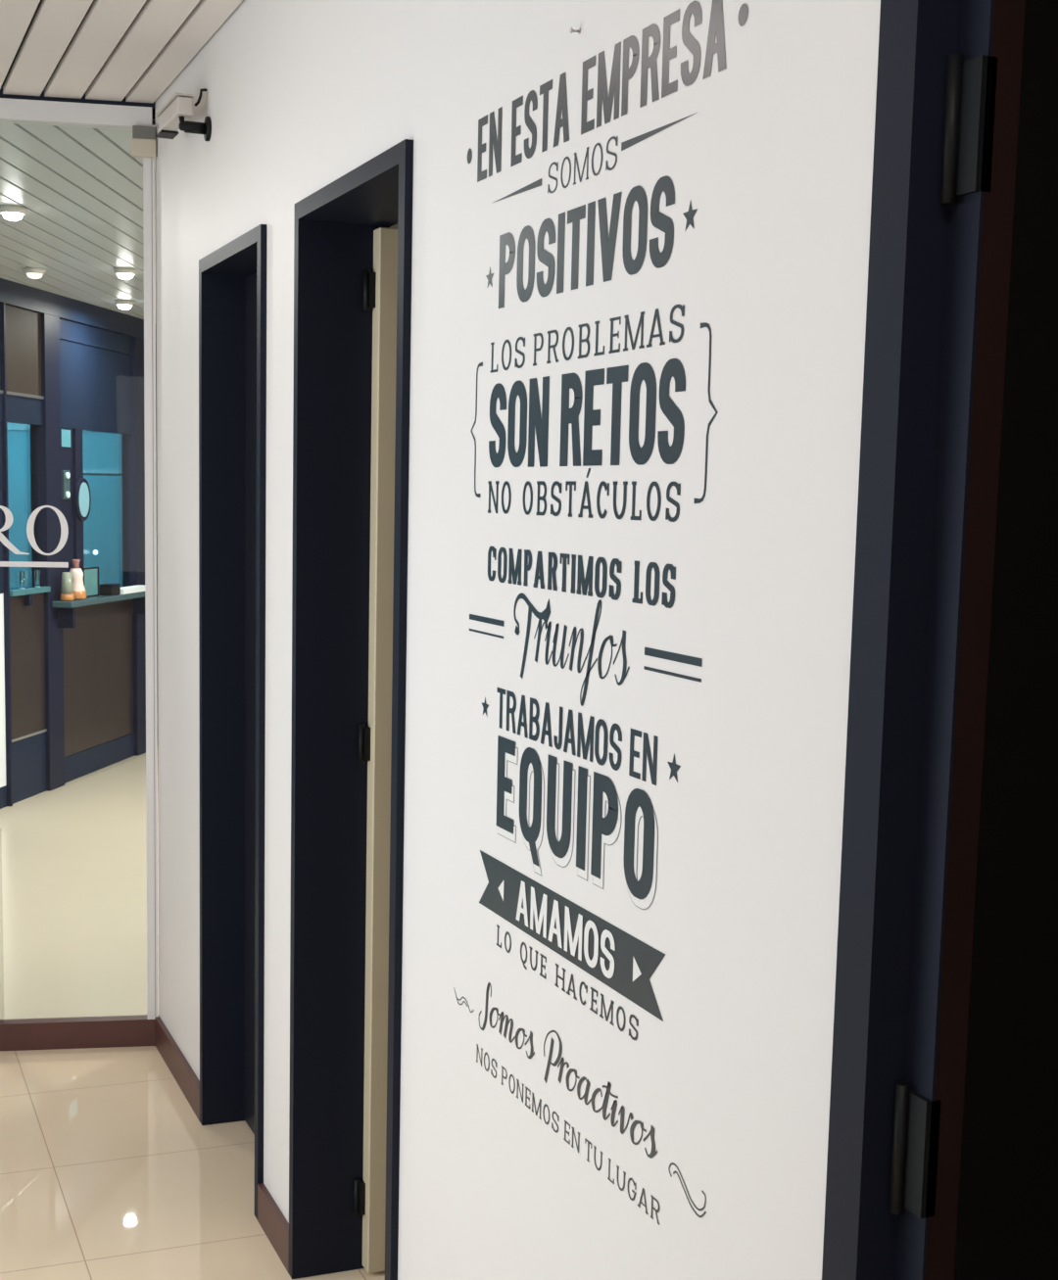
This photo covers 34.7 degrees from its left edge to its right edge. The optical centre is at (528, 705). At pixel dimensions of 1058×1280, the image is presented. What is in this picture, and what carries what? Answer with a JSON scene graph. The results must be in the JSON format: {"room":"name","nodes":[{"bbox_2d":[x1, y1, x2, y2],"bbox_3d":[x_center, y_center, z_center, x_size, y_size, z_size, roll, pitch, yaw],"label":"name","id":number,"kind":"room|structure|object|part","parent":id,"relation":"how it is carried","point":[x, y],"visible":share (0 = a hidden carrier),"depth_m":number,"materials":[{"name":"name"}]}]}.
{"room":"office corridor","nodes":[
{"label":"office corridor","id":0,"kind":"room"},
{"bbox_2d":[0,0,242,323],"bbox_3d":[-1.091,-1.831,6.734,13.204,0.096,17.821,-2,8,-22],"label":"ceiling","id":1,"kind":"structure","parent":0,"point":[80,189],"depth_m":4.56,"materials":[{"name":"white wood"}]},
{"bbox_2d":[0,204,27,220],"bbox_3d":[-1.728,-1.646,5.675,0.094,0.042,0.094,-2,8,-22],"label":"ceiling light","id":2,"kind":"object","parent":1,"relation":"attached to","point":[9,212],"visible":1,"depth_m":5.65,"materials":[{"name":"white plastic"}]},
{"bbox_3d":[-1.729,-1.643,5.675,0.066,0.036,0.066,-2,8,-22],"label":"bulb","id":3,"kind":"part","parent":2,"relation":"part of","materials":[{"name":"white glass"}]},
{"bbox_2d":[22,267,46,279],"bbox_3d":[-2.122,-1.852,7.273,0.094,0.042,0.094,-2,8,-22],"label":"ceiling light","id":4,"kind":"object","parent":1,"relation":"attached to","point":[31,272],"visible":1,"depth_m":7.24,"materials":[{"name":"white plastic"}]},
{"bbox_3d":[-2.122,-1.849,7.273,0.066,0.036,0.066,-2,8,-22],"label":"bulb","id":5,"kind":"part","parent":4,"relation":"part of","materials":[{"name":"white glass"}]},
{"bbox_2d":[114,299,134,309],"bbox_3d":[-2.017,-1.995,8.454,0.094,0.042,0.094,-2,8,-22],"label":"ceiling light","id":6,"kind":"object","parent":1,"relation":"attached to","point":[121,304],"visible":1,"depth_m":8.42,"materials":[{"name":"white glass"}]},
{"bbox_3d":[-2.017,-1.992,8.454,0.066,0.036,0.066,-2,8,-22],"label":"bulb","id":7,"kind":"part","parent":6,"relation":"part of","materials":[{"name":"white glass"}]},
{"bbox_2d":[113,267,136,279],"bbox_3d":[-1.718,-1.835,7.214,0.094,0.042,0.094,-2,8,-22],"label":"ceiling light","id":8,"kind":"object","parent":1,"relation":"attached to","point":[122,272],"visible":1,"depth_m":7.18,"materials":[{"name":"white plastic"}]},
{"bbox_3d":[-1.719,-1.833,7.214,0.066,0.036,0.066,-2,8,-22],"label":"bulb","id":9,"kind":"part","parent":8,"relation":"part of","materials":[{"name":"white glass"}]},
{"bbox_2d":[0,752,384,1279],"bbox_3d":[-0.896,0.780,6.169,11.000,0.100,16.200,-2,8,-22],"label":"floor","id":10,"kind":"structure","parent":0,"point":[108,1170],"depth_m":4.13,"materials":[{"name":"beige tile"}]},
{"bbox_2d":[0,278,157,808],"bbox_3d":[-2.216,-0.916,9.378,0.080,2.420,6.700,2,7,8],"label":"wall","id":11,"kind":"structure","parent":10,"relation":"on","point":[72,700],"depth_m":8.51,"materials":[{"name":"blue"}]},
{"bbox_3d":[-2.491,-0.042,7.641,0.038,0.900,0.500,2,7,8],"label":"white panel","id":12,"kind":"part","parent":11,"relation":"part of","materials":[{"name":"white paper"}]},
{"bbox_3d":[-2.395,-1.649,7.866,0.040,0.391,0.649,2,7,8],"label":"wood panel","id":13,"kind":"part","parent":11,"relation":"part of","materials":[{"name":"brown wood"}]},
{"bbox_3d":[-2.394,-1.447,7.890,0.052,0.014,0.649,2,7,8],"label":"metal rail","id":14,"kind":"part","parent":11,"relation":"part of","materials":[{"name":"silver metal"}]},
{"bbox_3d":[-2.410,-0.910,8.011,0.008,0.834,0.418,2,7,8],"label":"pane","id":15,"kind":"part","parent":11,"relation":"part of","materials":[{"name":"blue glass"}]},
{"bbox_3d":[-2.421,-0.196,8.099,0.040,0.675,0.418,2,7,8],"label":"panel","id":16,"kind":"part","parent":11,"relation":"part of","materials":[{"name":"brown wood"}]},
{"bbox_3d":[-2.432,0.300,8.160,0.040,0.296,0.418,2,7,8],"label":"kick panel","id":17,"kind":"part","parent":11,"relation":"part of","materials":[{"name":"blue wood"}]},
{"bbox_3d":[-2.425,0.146,8.140,0.048,0.012,0.418,2,7,8],"label":"kick rail","id":18,"kind":"part","parent":11,"relation":"part of","materials":[{"name":"silver metal"}]},
{"bbox_2d":[9,586,50,605],"bbox_3d":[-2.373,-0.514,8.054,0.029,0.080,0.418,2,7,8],"label":"shelf","id":19,"kind":"object","parent":11,"relation":"attached to","point":[27,592],"visible":1,"depth_m":8.04,"materials":[{"name":"teal laminate"}]},
{"bbox_2d":[18,570,24,589],"bbox_3d":[-2.383,-0.587,7.967,0.028,0.085,0.028,-2,8,-22],"label":"tumbler","id":20,"kind":"object","parent":19,"relation":"on","point":[21,573],"visible":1,"depth_m":7.96,"materials":[{"name":"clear glass"}]},
{"bbox_2d":[34,569,40,587],"bbox_3d":[-2.359,-0.607,8.134,0.028,0.085,0.028,-2,8,-22],"label":"tumbler","id":21,"kind":"object","parent":19,"relation":"on","point":[36,572],"visible":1,"depth_m":8.13,"materials":[{"name":"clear glass"}]},
{"bbox_3d":[-2.306,-1.328,8.436,0.006,0.085,0.110,2,7,8],"label":"pane","id":22,"kind":"part","parent":11,"relation":"part of","materials":[{"name":"teal glass"}]},
{"bbox_2d":[61,470,70,499],"bbox_3d":[-2.305,-1.097,8.444,0.024,0.145,0.070,2,7,8],"label":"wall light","id":23,"kind":"object","parent":11,"relation":"attached to","point":[66,490],"visible":1,"depth_m":8.42,"materials":[{"name":"grey metal"}]},
{"bbox_3d":[-2.337,-0.966,8.483,0.040,0.834,0.185,2,7,8],"label":"panel","id":24,"kind":"part","parent":11,"relation":"part of","materials":[{"name":"blue"}]},
{"bbox_2d":[74,477,91,521],"bbox_3d":[-2.270,-1.046,8.624,0.016,0.216,0.176,2,7,8],"label":"oval mirror","id":25,"kind":"object","parent":11,"relation":"attached to","point":[82,498],"visible":1,"depth_m":8.61,"materials":[{"name":"blue mirror"}]},
{"bbox_2d":[78,481,89,517],"bbox_3d":[-2.263,-1.045,8.623,0.002,0.176,0.132,2,7,8],"label":"mirror glass","id":26,"kind":"object","parent":25,"relation":"attached to","point":[83,487],"depth_m":8.62,"materials":[{"name":"blue mirror"}]},
{"bbox_3d":[-2.265,-1.691,8.799,0.040,0.529,0.998,2,7,8],"label":"panel","id":27,"kind":"part","parent":11,"relation":"part of","materials":[{"name":"blue paint"}]},
{"bbox_3d":[-2.237,-1.865,8.774,0.008,0.020,0.998,2,7,8],"label":"panel rail","id":28,"kind":"part","parent":11,"relation":"part of","materials":[{"name":"blue paint"}]},
{"bbox_3d":[-2.301,-0.189,8.985,0.035,0.810,0.998,2,7,8],"label":"panel","id":29,"kind":"part","parent":11,"relation":"part of","materials":[{"name":"brown wood"}]},
{"bbox_3d":[-2.310,0.278,9.042,0.040,0.129,0.998,2,7,8],"label":"kick panel","id":30,"kind":"part","parent":11,"relation":"part of","materials":[{"name":"blue wood"}]},
{"bbox_2d":[51,588,157,627],"bbox_3d":[-2.201,-0.514,8.921,0.104,0.135,1.250,2,7,8],"label":"countertop","id":31,"kind":"structure","parent":11,"relation":"attached to","point":[66,609],"depth_m":8.44,"materials":[{"name":"teal laminate"}]},
{"bbox_2d":[59,571,74,601],"bbox_3d":[-2.276,-0.585,8.354,0.068,0.140,0.068,-2,8,-22],"label":"ceramic vase","id":32,"kind":"object","parent":31,"relation":"on","point":[67,591],"visible":1,"depth_m":8.33,"materials":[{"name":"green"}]},
{"bbox_2d":[69,559,86,600],"bbox_3d":[-2.260,-0.627,8.458,0.100,0.200,0.100,-2,8,-22],"label":"ceramic bottle","id":33,"kind":"object","parent":31,"relation":"on","point":[79,593],"visible":0.74,"depth_m":8.43,"materials":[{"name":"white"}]},
{"bbox_2d":[81,567,99,597],"bbox_3d":[-2.249,-0.632,8.700,0.010,0.150,0.210,2,7,8],"label":"picture frame","id":34,"kind":"object","parent":31,"relation":"on","point":[90,574],"visible":0.82,"depth_m":8.70,"materials":[{"name":"teal glass"}]},
{"bbox_2d":[84,568,97,595],"bbox_3d":[-2.246,-0.630,8.690,0.002,0.134,0.170,2,7,8],"label":"picture","id":35,"kind":"object","parent":34,"relation":"attached to","point":[90,575],"depth_m":8.69},
{"bbox_2d":[98,583,121,595],"bbox_3d":[-2.199,-0.607,8.894,0.074,0.056,0.124,2,7,8],"label":"tray","id":36,"kind":"object","parent":31,"relation":"on","point":[105,589],"visible":1,"depth_m":8.84,"materials":[{"name":"black plastic"}]},
{"bbox_2d":[119,584,144,594],"bbox_3d":[-2.154,-0.626,9.181,0.078,0.026,0.420,2,7,8],"label":"paper stack","id":37,"kind":"object","parent":31,"relation":"on","point":[139,588],"visible":0.64,"depth_m":9.13,"materials":[{"name":"white paper"}]},
{"bbox_3d":[-2.267,-1.031,9.019,0.008,0.834,0.721,2,7,8],"label":"pane","id":38,"kind":"part","parent":11,"relation":"part of","materials":[{"name":"blue glass"}]},
{"bbox_2d":[155,0,880,1279],"bbox_3d":[0.334,0.076,1.506,0.160,2.496,6.487,-2,8,-22],"label":"wall","id":39,"kind":"structure","parent":0,"point":[775,159],"depth_m":1.93,"materials":[{"name":"white paint"}]},
{"bbox_2d":[0,1014,155,1050],"bbox_3d":[-2.032,0.883,4.419,2.086,0.074,0.042,0,7,-10],"label":"baseboard","id":40,"kind":"structure","parent":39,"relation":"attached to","point":[79,1032],"depth_m":4.55,"materials":[{"name":"wood"}]},
{"bbox_2d":[0,97,158,1019],"bbox_3d":[-2.006,-0.334,4.274,2.085,2.382,0.052,0,7,-10],"label":"glass partition","id":41,"kind":"structure","parent":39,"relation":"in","point":[12,111],"depth_m":4.38,"materials":[{"name":"clear glass"}]},
{"bbox_3d":[-1.314,-0.437,4.378,0.241,0.160,0.001,0,7,-10],"label":"glass lettering","id":42,"kind":"part","parent":41,"relation":"part of"},
{"bbox_3d":[-1.982,-1.492,4.130,2.079,0.049,0.052,0,7,-10],"label":"rail","id":43,"kind":"part","parent":41,"relation":"part of","materials":[{"name":"white metal"}]},
{"bbox_2d":[131,125,156,158],"bbox_3d":[-0.973,-1.424,4.283,0.062,0.075,0.022,0,7,-10],"label":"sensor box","id":44,"kind":"object","parent":41,"relation":"attached to","point":[143,140],"visible":1,"depth_m":4.27,"materials":[{"name":"beige plastic"}]},
{"bbox_2d":[132,125,155,140],"bbox_3d":[-0.972,-1.446,4.282,0.057,0.032,0.019,0,7,-10],"label":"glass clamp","id":45,"kind":"object","parent":44,"relation":"attached to","point":[139,132],"depth_m":4.27,"materials":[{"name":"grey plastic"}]},
{"bbox_3d":[-0.993,-0.310,4.455,0.028,2.331,0.042,0,7,-10],"label":"post","id":46,"kind":"part","parent":41,"relation":"part of","materials":[{"name":"white metal"}]},
{"bbox_2d":[154,88,211,141],"bbox_3d":[-0.777,-1.308,3.799,0.076,0.116,0.266,-2,8,-22],"label":"security camera","id":47,"kind":"object","parent":39,"relation":"attached to","point":[174,115],"visible":1,"depth_m":3.70,"materials":[{"name":"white plastic"}]},
{"bbox_3d":[-0.736,-1.263,3.705,0.058,0.025,0.025,-2,8,-22],"label":"bracket arm","id":48,"kind":"part","parent":47,"relation":"part of","materials":[{"name":"black plastic"}]},
{"bbox_3d":[-0.706,-1.264,3.717,0.009,0.052,0.052,-2,8,-22],"label":"wall plate","id":49,"kind":"part","parent":47,"relation":"part of","materials":[{"name":"black plastic"}]},
{"bbox_2d":[154,1015,288,1273],"bbox_3d":[0.227,1.276,1.621,0.012,0.080,6.488,-2,8,-22],"label":"baseboard","id":50,"kind":"structure","parent":39,"relation":"attached to","point":[272,1221],"depth_m":4.07,"materials":[{"name":"wood"}]},
{"bbox_2d":[198,224,267,1219],"bbox_3d":[-0.572,0.032,3.684,0.170,2.006,0.589,-2,8,-22],"label":"door frame","id":51,"kind":"structure","parent":39,"relation":"in","point":[232,278],"depth_m":3.88,"materials":[{"name":"black paint"}]},
{"bbox_2d":[288,139,413,1279],"bbox_3d":[0.008,0.130,2.995,0.712,2.006,0.631,-2,8,-22],"label":"door frame","id":52,"kind":"structure","parent":39,"relation":"in","point":[353,270],"depth_m":3.12,"materials":[{"name":"black paint"}]},
{"bbox_2d":[568,27,580,34],"bbox_3d":[0.052,-0.759,1.908,0.012,0.007,0.007,-2,8,-22],"label":"nail","id":53,"kind":"object","parent":39,"relation":"attached to","point":[571,29],"visible":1,"depth_m":1.91,"materials":[{"name":"silver metal"}]},
{"bbox_2d":[453,0,748,1225],"bbox_3d":[0.047,-0.102,1.978,0.001,1.251,0.752,-2,8,-22],"label":"wall decal","id":54,"kind":"object","parent":39,"relation":"attached to","point":[622,962],"visible":1,"depth_m":1.93,"materials":[{"name":"grey plastic"}]},
{"bbox_2d":[821,0,1057,1279],"bbox_3d":[0.692,0.357,1.284,0.662,2.006,0.660,-2,8,-22],"label":"door","id":55,"kind":"structure","parent":39,"relation":"in","point":[942,1161],"depth_m":1.37,"materials":[{"name":"black paint"}]},
{"bbox_3d":[0.464,0.363,1.191,0.170,2.006,0.660,-2,8,-22],"label":"frame","id":56,"kind":"part","parent":55,"relation":"part of","materials":[{"name":"black paint"}]}
]}

